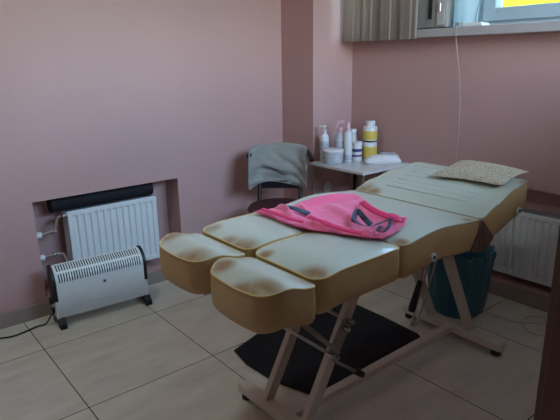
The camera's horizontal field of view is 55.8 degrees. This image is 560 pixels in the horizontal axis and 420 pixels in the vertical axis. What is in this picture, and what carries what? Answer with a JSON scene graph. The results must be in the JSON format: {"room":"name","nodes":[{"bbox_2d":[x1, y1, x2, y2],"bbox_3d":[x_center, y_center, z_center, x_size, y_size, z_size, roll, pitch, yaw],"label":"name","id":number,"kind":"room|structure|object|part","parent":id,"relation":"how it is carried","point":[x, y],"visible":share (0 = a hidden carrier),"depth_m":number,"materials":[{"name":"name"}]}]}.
{"room":"beauty treatment room","nodes":[
{"label":"beauty treatment room","id":0,"kind":"room"},
{"bbox_2d":[0,0,283,313],"bbox_3d":[-1.362,-0.796,2.822,4.770,2.750,0.400,-14,20,-38],"label":"wall","id":1,"kind":"structure","parent":0,"point":[174,96],"depth_m":3.04,"materials":[{"name":"pink paint"}]},
{"bbox_2d":[0,269,166,329],"bbox_3d":[-1.159,0.514,3.074,3.100,0.085,0.012,-14,20,-38],"label":"baseboard","id":2,"kind":"structure","parent":1,"relation":"attached to","point":[35,311],"depth_m":2.91,"materials":[{"name":"beige tile"}]},
{"bbox_2d":[37,195,159,261],"bbox_3d":[-1.090,0.162,3.177,0.723,0.408,0.135,-14,20,-38],"label":"panel radiator","id":3,"kind":"object","parent":1,"relation":"attached to","point":[98,229],"visible":0.7,"depth_m":3.15,"materials":[{"name":"white metal"}]},
{"bbox_2d":[47,183,152,212],"bbox_3d":[-1.045,-0.083,3.125,0.610,0.092,0.104,-14,20,-38],"label":"tube","id":4,"kind":"object","parent":3,"relation":"on","point":[100,197],"visible":0.7,"depth_m":3.08,"materials":[{"name":"black plastic"}]},
{"bbox_2d":[65,195,152,211],"bbox_3d":[-1.019,-0.045,3.170,0.537,0.007,0.082,-14,20,-38],"label":"grille","id":5,"kind":"object","parent":3,"relation":"attached to","point":[132,201],"depth_m":3.14,"materials":[{"name":"white metal"}]},
{"bbox_2d":[0,271,547,419],"bbox_3d":[-0.001,0.997,1.651,4.770,0.100,4.600,-14,20,-38],"label":"floor","id":6,"kind":"structure","parent":0,"point":[174,357],"depth_m":2.41,"materials":[{"name":"tile"}]},
{"bbox_2d":[0,245,152,338],"bbox_3d":[-1.274,0.472,2.772,1.183,0.336,0.168,-12,19,-34],"label":"heater","id":7,"kind":"object","parent":6,"relation":"on","point":[86,284],"visible":1,"depth_m":2.90,"materials":[{"name":"white metal"}]},
{"bbox_3d":[-1.499,0.633,2.691,0.675,0.078,0.056,-10,18,-29],"label":"power cord","id":8,"kind":"part","parent":7,"relation":"part of","materials":[{"name":"black plastic"}]},
{"bbox_3d":[-1.218,0.482,2.817,0.018,0.039,0.040,-12,19,-34],"label":"thermostat knob","id":9,"kind":"part","parent":7,"relation":"part of","materials":[{"name":"black plastic"}]},
{"bbox_3d":[-1.202,0.523,2.836,0.013,0.100,0.095,-12,19,-34],"label":"panel","id":10,"kind":"part","parent":7,"relation":"part of","materials":[{"name":"white metal"}]},
{"bbox_2d":[52,247,141,284],"bbox_3d":[-0.998,0.303,2.913,0.459,0.090,0.077,-12,19,-34],"label":"grille","id":11,"kind":"object","parent":7,"relation":"attached to","point":[87,269],"depth_m":2.89,"materials":[{"name":"white metal"}]},
{"bbox_3d":[-0.801,0.438,3.110,0.013,0.100,0.095,-12,19,-34],"label":"panel","id":12,"kind":"part","parent":7,"relation":"part of","materials":[{"name":"white metal"}]},
{"bbox_2d":[246,149,313,213],"bbox_3d":[0.008,0.024,3.380,0.431,0.819,0.463,-2,16,-4],"label":"chair","id":13,"kind":"object","parent":6,"relation":"on","point":[269,203],"visible":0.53,"depth_m":3.45,"materials":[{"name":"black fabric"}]},
{"bbox_3d":[-0.136,-0.212,3.478,0.026,0.376,0.109,1,16,5],"label":"post","id":14,"kind":"part","parent":13,"relation":"part of","materials":[{"name":"black plastic"}]},
{"bbox_3d":[-0.015,-0.013,3.343,0.398,0.044,0.398,-14,20,-38],"label":"seat","id":15,"kind":"part","parent":13,"relation":"part of","materials":[{"name":"red fabric"}]},
{"bbox_2d":[248,142,307,189],"bbox_3d":[-0.011,-0.285,3.442,0.384,0.287,0.194,-1,16,1],"label":"towel","id":16,"kind":"object","parent":13,"relation":"on","point":[288,162],"visible":1,"depth_m":3.44,"materials":[{"name":"grey fabric"}]},
{"bbox_3d":[0.011,-0.368,3.423,0.437,0.089,0.156,2,16,10],"label":"rail","id":17,"kind":"part","parent":13,"relation":"part of","materials":[{"name":"black fabric"}]},
{"bbox_3d":[0.133,-0.209,3.453,0.026,0.376,0.109,1,16,5],"label":"post","id":18,"kind":"part","parent":13,"relation":"part of","materials":[{"name":"black plastic"}]},
{"bbox_2d":[234,303,419,394],"bbox_3d":[0.230,0.654,2.628,0.836,0.009,0.590,-14,20,-38],"label":"floor mat","id":19,"kind":"object","parent":6,"relation":"on","point":[373,336],"visible":0.68,"depth_m":2.57,"materials":[{"name":"black rubber"}]},
{"bbox_2d":[159,162,527,419],"bbox_3d":[0.329,0.351,2.183,1.522,0.839,0.681,-14,20,-38],"label":"massage table","id":20,"kind":"object","parent":6,"relation":"on","point":[264,274],"visible":0.88,"depth_m":1.89,"materials":[{"name":"beige leather"}]},
{"bbox_3d":[0.059,0.467,2.122,0.332,0.569,0.028,-14,20,-38],"label":"leg","id":21,"kind":"part","parent":20,"relation":"part of","materials":[{"name":"beige paint"}]},
{"bbox_3d":[0.143,0.442,2.023,0.091,0.128,0.305,-14,20,-38],"label":"cross rod","id":22,"kind":"part","parent":20,"relation":"part of","materials":[{"name":"silver metal"}]},
{"bbox_3d":[0.199,0.511,1.959,0.332,0.569,0.028,-14,20,-38],"label":"leg","id":23,"kind":"part","parent":20,"relation":"part of","materials":[{"name":"beige paint"}]},
{"bbox_2d":[254,193,406,238],"bbox_3d":[0.243,0.004,2.040,0.479,0.049,0.562,-14,20,-38],"label":"garment","id":24,"kind":"object","parent":20,"relation":"on","point":[338,213],"visible":1,"depth_m":1.98,"materials":[{"name":"pink fabric"}]},
{"bbox_3d":[0.219,0.466,1.934,0.123,0.142,0.006,-14,20,-38],"label":"adjuster plate","id":25,"kind":"part","parent":20,"relation":"part of","materials":[{"name":"silver metal"}]},
{"bbox_3d":[0.237,0.577,1.963,0.133,0.109,0.015,-13,20,-35],"label":"adjusting lever","id":26,"kind":"part","parent":20,"relation":"part of","materials":[{"name":"silver metal"}]},
{"bbox_3d":[0.382,0.059,2.153,0.481,0.149,0.666,-14,20,-38],"label":"seat","id":27,"kind":"part","parent":20,"relation":"part of","materials":[{"name":"beige leather"}]},
{"bbox_3d":[0.506,0.223,1.914,0.032,0.083,0.030,-14,20,-38],"label":"backrest lever","id":28,"kind":"part","parent":20,"relation":"part of","materials":[{"name":"silver metal"}]},
{"bbox_3d":[0.679,0.316,2.613,0.332,0.569,0.028,-14,20,-38],"label":"leg","id":29,"kind":"part","parent":20,"relation":"part of","materials":[{"name":"beige paint"}]},
{"bbox_3d":[0.737,-0.047,2.428,0.442,0.220,0.666,-14,20,-38],"label":"backrest","id":30,"kind":"part","parent":20,"relation":"part of","materials":[{"name":"beige leather"}]},
{"bbox_3d":[0.819,0.360,2.449,0.332,0.569,0.028,-14,20,-38],"label":"leg","id":31,"kind":"part","parent":20,"relation":"part of","materials":[{"name":"beige paint"}]},
{"bbox_2d":[432,160,528,185],"bbox_3d":[0.903,-0.180,2.399,0.295,0.053,0.362,-14,20,-38],"label":"pillow","id":32,"kind":"object","parent":20,"relation":"on","point":[479,171],"visible":1,"depth_m":2.33,"materials":[{"name":"fabric"}]},
{"bbox_2d":[310,159,408,194],"bbox_3d":[0.525,0.026,3.564,0.445,0.700,0.474,-14,20,-38],"label":"side table","id":33,"kind":"object","parent":6,"relation":"on","point":[361,167],"visible":0.19,"depth_m":3.36,"materials":[{"name":"silver metal"}]},
{"bbox_3d":[0.223,0.027,3.605,0.016,0.678,0.015,-14,20,-38],"label":"leg","id":34,"kind":"part","parent":33,"relation":"part of","materials":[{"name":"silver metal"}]},
{"bbox_2d":[319,125,328,160],"bbox_3d":[0.296,-0.444,3.520,0.060,0.236,0.061,-14,20,-38],"label":"pump bottle","id":35,"kind":"object","parent":33,"relation":"on","point":[324,139],"visible":0.83,"depth_m":3.49,"materials":[{"name":"white plastic"}]},
{"bbox_2d":[322,147,343,164],"bbox_3d":[0.345,-0.351,3.444,0.144,0.097,0.144,-14,20,-38],"label":"tub","id":36,"kind":"object","parent":33,"relation":"on","point":[331,155],"visible":1,"depth_m":3.39,"materials":[{"name":"white plastic"}]},
{"bbox_3d":[0.344,-0.387,3.434,0.144,0.021,0.144,-14,20,-38],"label":"lid","id":37,"kind":"part","parent":36,"relation":"part of","materials":[{"name":"white plastic"}]},
{"bbox_2d":[335,120,343,161],"bbox_3d":[0.400,-0.459,3.501,0.068,0.272,0.068,-14,20,-38],"label":"spray bottle","id":38,"kind":"object","parent":33,"relation":"on","point":[339,138],"visible":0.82,"depth_m":3.47,"materials":[{"name":"white plastic"}]},
{"bbox_2d":[344,123,351,162],"bbox_3d":[0.446,-0.441,3.460,0.056,0.258,0.056,-14,20,-38],"label":"squeeze bottle","id":39,"kind":"object","parent":33,"relation":"on","point":[348,134],"visible":1,"depth_m":3.44,"materials":[{"name":"white plastic"}]},
{"bbox_2d":[350,129,356,140],"bbox_3d":[0.502,-0.460,3.638,0.052,0.195,0.052,-14,20,-38],"label":"bottle","id":40,"kind":"object","parent":33,"relation":"on","point":[354,131],"visible":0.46,"depth_m":3.60,"materials":[{"name":"white plastic"}]},
{"bbox_3d":[0.539,-0.050,3.856,0.024,0.678,0.023,-14,20,-38],"label":"leg","id":41,"kind":"part","parent":33,"relation":"part of","materials":[{"name":"black plastic"}]},
{"bbox_2d":[352,152,361,160],"bbox_3d":[0.511,-0.362,3.541,0.077,0.060,0.077,-14,20,-38],"label":"jar","id":42,"kind":"object","parent":33,"relation":"on","point":[356,156],"visible":0.79,"depth_m":3.51,"materials":[{"name":"white plastic"}]},
{"bbox_2d":[352,141,361,151],"bbox_3d":[0.510,-0.424,3.524,0.077,0.067,0.077,-14,20,-38],"label":"jar","id":43,"kind":"object","parent":42,"relation":"on","point":[356,145],"visible":0.8,"depth_m":3.49,"materials":[{"name":"white plastic"}]},
{"bbox_3d":[0.509,-0.447,3.517,0.077,0.019,0.077,-14,20,-38],"label":"lid","id":44,"kind":"part","parent":43,"relation":"part of","materials":[{"name":"white plastic"}]},
{"bbox_3d":[0.511,-0.382,3.535,0.077,0.018,0.077,-14,20,-38],"label":"lid","id":45,"kind":"part","parent":42,"relation":"part of","materials":[{"name":"white plastic"}]},
{"bbox_2d":[362,142,376,158],"bbox_3d":[0.605,-0.402,3.574,0.100,0.115,0.100,-14,20,-38],"label":"tub","id":46,"kind":"object","parent":33,"relation":"on","point":[368,149],"visible":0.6,"depth_m":3.53,"materials":[{"name":"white plastic"}]},
{"bbox_2d":[362,120,377,142],"bbox_3d":[0.603,-0.526,3.539,0.098,0.142,0.098,-14,20,-38],"label":"canister","id":47,"kind":"object","parent":46,"relation":"on","point":[370,130],"visible":1,"depth_m":3.50,"materials":[{"name":"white plastic"}]},
{"bbox_3d":[0.602,-0.576,3.525,0.065,0.037,0.065,-14,20,-38],"label":"lid","id":48,"kind":"part","parent":47,"relation":"part of","materials":[{"name":"white plastic"}]},
{"bbox_2d":[363,152,401,163],"bbox_3d":[0.666,-0.339,3.442,0.235,0.062,0.105,-1,16,1],"label":"packet","id":49,"kind":"object","parent":33,"relation":"on","point":[383,157],"visible":1,"depth_m":3.40,"materials":[{"name":"white plastic"}]},
{"bbox_2d":[427,244,496,318],"bbox_3d":[0.987,0.367,2.917,0.371,0.385,0.356,-14,20,-38],"label":"waste bin","id":50,"kind":"object","parent":6,"relation":"on","point":[474,269],"visible":0.59,"depth_m":2.81,"materials":[{"name":"blue plastic"}]},
{"bbox_2d":[483,310,546,335],"bbox_3d":[1.269,0.593,2.781,0.430,0.013,0.220,5,17,19],"label":"cable","id":51,"kind":"object","parent":6,"relation":"on","point":[523,322],"visible":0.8,"depth_m":2.80,"materials":[{"name":"beige plastic"}]},
{"bbox_2d":[281,0,352,199],"bbox_3d":[0.255,-1.060,3.651,0.370,2.750,0.320,-14,20,-38],"label":"pillar","id":52,"kind":"structure","parent":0,"point":[316,60],"depth_m":3.57,"materials":[{"name":"pink paint"}]},
{"bbox_2d":[323,181,331,191],"bbox_3d":[0.337,-0.164,3.740,0.080,0.080,0.013,-14,20,-38],"label":"wall socket","id":53,"kind":"object","parent":52,"relation":"attached to","point":[327,186],"visible":1,"depth_m":3.73,"materials":[{"name":"white plastic"}]},
{"bbox_2d":[350,32,559,297],"bbox_3d":[1.405,-0.862,2.888,0.400,2.750,3.000,-14,20,-38],"label":"wall","id":54,"kind":"structure","parent":0,"point":[506,92],"depth_m":3.04,"materials":[{"name":"pink paint"}]},
{"bbox_2d":[343,0,417,41],"bbox_3d":[1.094,-1.485,2.554,0.046,1.218,2.250,-14,20,-38],"label":"vertical blind","id":55,"kind":"object","parent":54,"relation":"attached to","point":[364,20],"visible":1,"depth_m":3.25,"materials":[{"name":"beige fabric"}]},
{"bbox_2d":[456,26,459,157],"bbox_3d":[1.009,-0.624,3.045,0.107,0.821,0.014,-15,21,-40],"label":"hanging cable","id":56,"kind":"object","parent":54,"relation":"hanging from","point":[456,26],"visible":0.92,"depth_m":3.09,"materials":[{"name":"beige plastic"}]},
{"bbox_2d":[421,265,549,312],"bbox_3d":[1.243,0.450,3.158,0.012,0.085,2.280,-14,20,-38],"label":"baseboard","id":57,"kind":"structure","parent":54,"relation":"attached to","point":[527,298],"depth_m":3.01,"materials":[{"name":"beige tile"}]},
{"bbox_2d":[416,21,559,38],"bbox_3d":[1.307,-0.961,2.817,0.400,0.047,2.260,-14,20,-38],"label":"windowsill","id":58,"kind":"structure","parent":54,"relation":"attached to","point":[547,26],"depth_m":2.76,"materials":[{"name":"grey"}]},
{"bbox_2d":[417,0,454,29],"bbox_3d":[0.903,-1.208,3.129,0.151,0.270,0.262,-14,20,-38],"label":"appliance","id":59,"kind":"object","parent":58,"relation":"on","point":[432,14],"visible":0.77,"depth_m":3.07,"materials":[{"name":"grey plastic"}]},
{"bbox_3d":[0.921,-1.184,3.019,0.006,0.242,0.051,-14,20,-38],"label":"door panel","id":60,"kind":"part","parent":59,"relation":"part of","materials":[{"name":"grey metal"}]},
{"bbox_2d":[455,22,461,26],"bbox_3d":[0.988,-1.024,2.926,0.033,0.024,0.026,-14,20,-38],"label":"power adapter","id":61,"kind":"object","parent":58,"relation":"on","point":[459,24],"visible":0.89,"depth_m":2.91,"materials":[{"name":"grey plastic"}]},
{"bbox_2d":[453,0,479,26],"bbox_3d":[1.058,-1.173,2.993,0.132,0.270,0.132,-14,20,-38],"label":"canister","id":62,"kind":"object","parent":58,"relation":"on","point":[465,11],"visible":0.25,"depth_m":2.96,"materials":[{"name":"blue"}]},
{"bbox_2d":[464,22,489,25],"bbox_3d":[1.063,-1.004,2.859,0.070,0.019,0.110,-12,19,-34],"label":"folded cloth","id":63,"kind":"object","parent":58,"relation":"on","point":[473,23],"visible":0.75,"depth_m":2.83,"materials":[{"name":"white fabric"}]},
{"bbox_2d":[475,0,483,21],"bbox_3d":[1.102,-1.098,2.921,0.025,0.159,0.045,-14,20,-38],"label":"wire loop","id":64,"kind":"object","parent":58,"relation":"on","point":[483,0],"visible":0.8,"depth_m":2.92,"materials":[{"name":"grey plastic"}]},
{"bbox_2d":[478,0,559,24],"bbox_3d":[1.295,-1.536,2.732,0.088,1.105,2.140,-14,20,-38],"label":"window","id":65,"kind":"structure","parent":54,"relation":"in","point":[494,13],"depth_m":2.84,"materials":[{"name":"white plastic"}]},
{"bbox_2d":[490,208,559,286],"bbox_3d":[1.518,0.246,2.887,0.121,0.425,1.069,-14,20,-38],"label":"panel radiator","id":66,"kind":"object","parent":54,"relation":"attached to","point":[526,246],"visible":0.55,"depth_m":2.95,"materials":[{"name":"white metal"}]},
{"bbox_2d":[522,208,559,219],"bbox_3d":[1.536,0.052,2.804,0.082,0.007,0.992,-14,20,-38],"label":"grille","id":67,"kind":"object","parent":66,"relation":"attached to","point":[526,213],"depth_m":2.90,"materials":[{"name":"white metal"}]},
{"bbox_3d":[0.466,-0.217,0.687,4.770,2.750,0.140,-14,20,-38],"label":"wall","id":68,"kind":"structure","parent":0,"visible":0},
{"bbox_2d":[533,227,559,419],"bbox_3d":[0.155,0.155,0.529,1.120,2.130,0.176,-14,20,-38],"label":"door","id":69,"kind":"structure","parent":68,"relation":"in","point":[547,406],"depth_m":0.93,"materials":[{"name":"brown laminate"}]},
{"label":"outside","id":70,"kind":"structure","parent":0,"visible":0},
{"bbox_2d":[502,0,559,6],"bbox_3d":[5.940,-2.861,5.549,10.180,3.224,20.024,-14,20,-38],"label":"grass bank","id":71,"kind":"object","parent":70,"point":[506,3],"visible":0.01,"depth_m":4.93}
]}

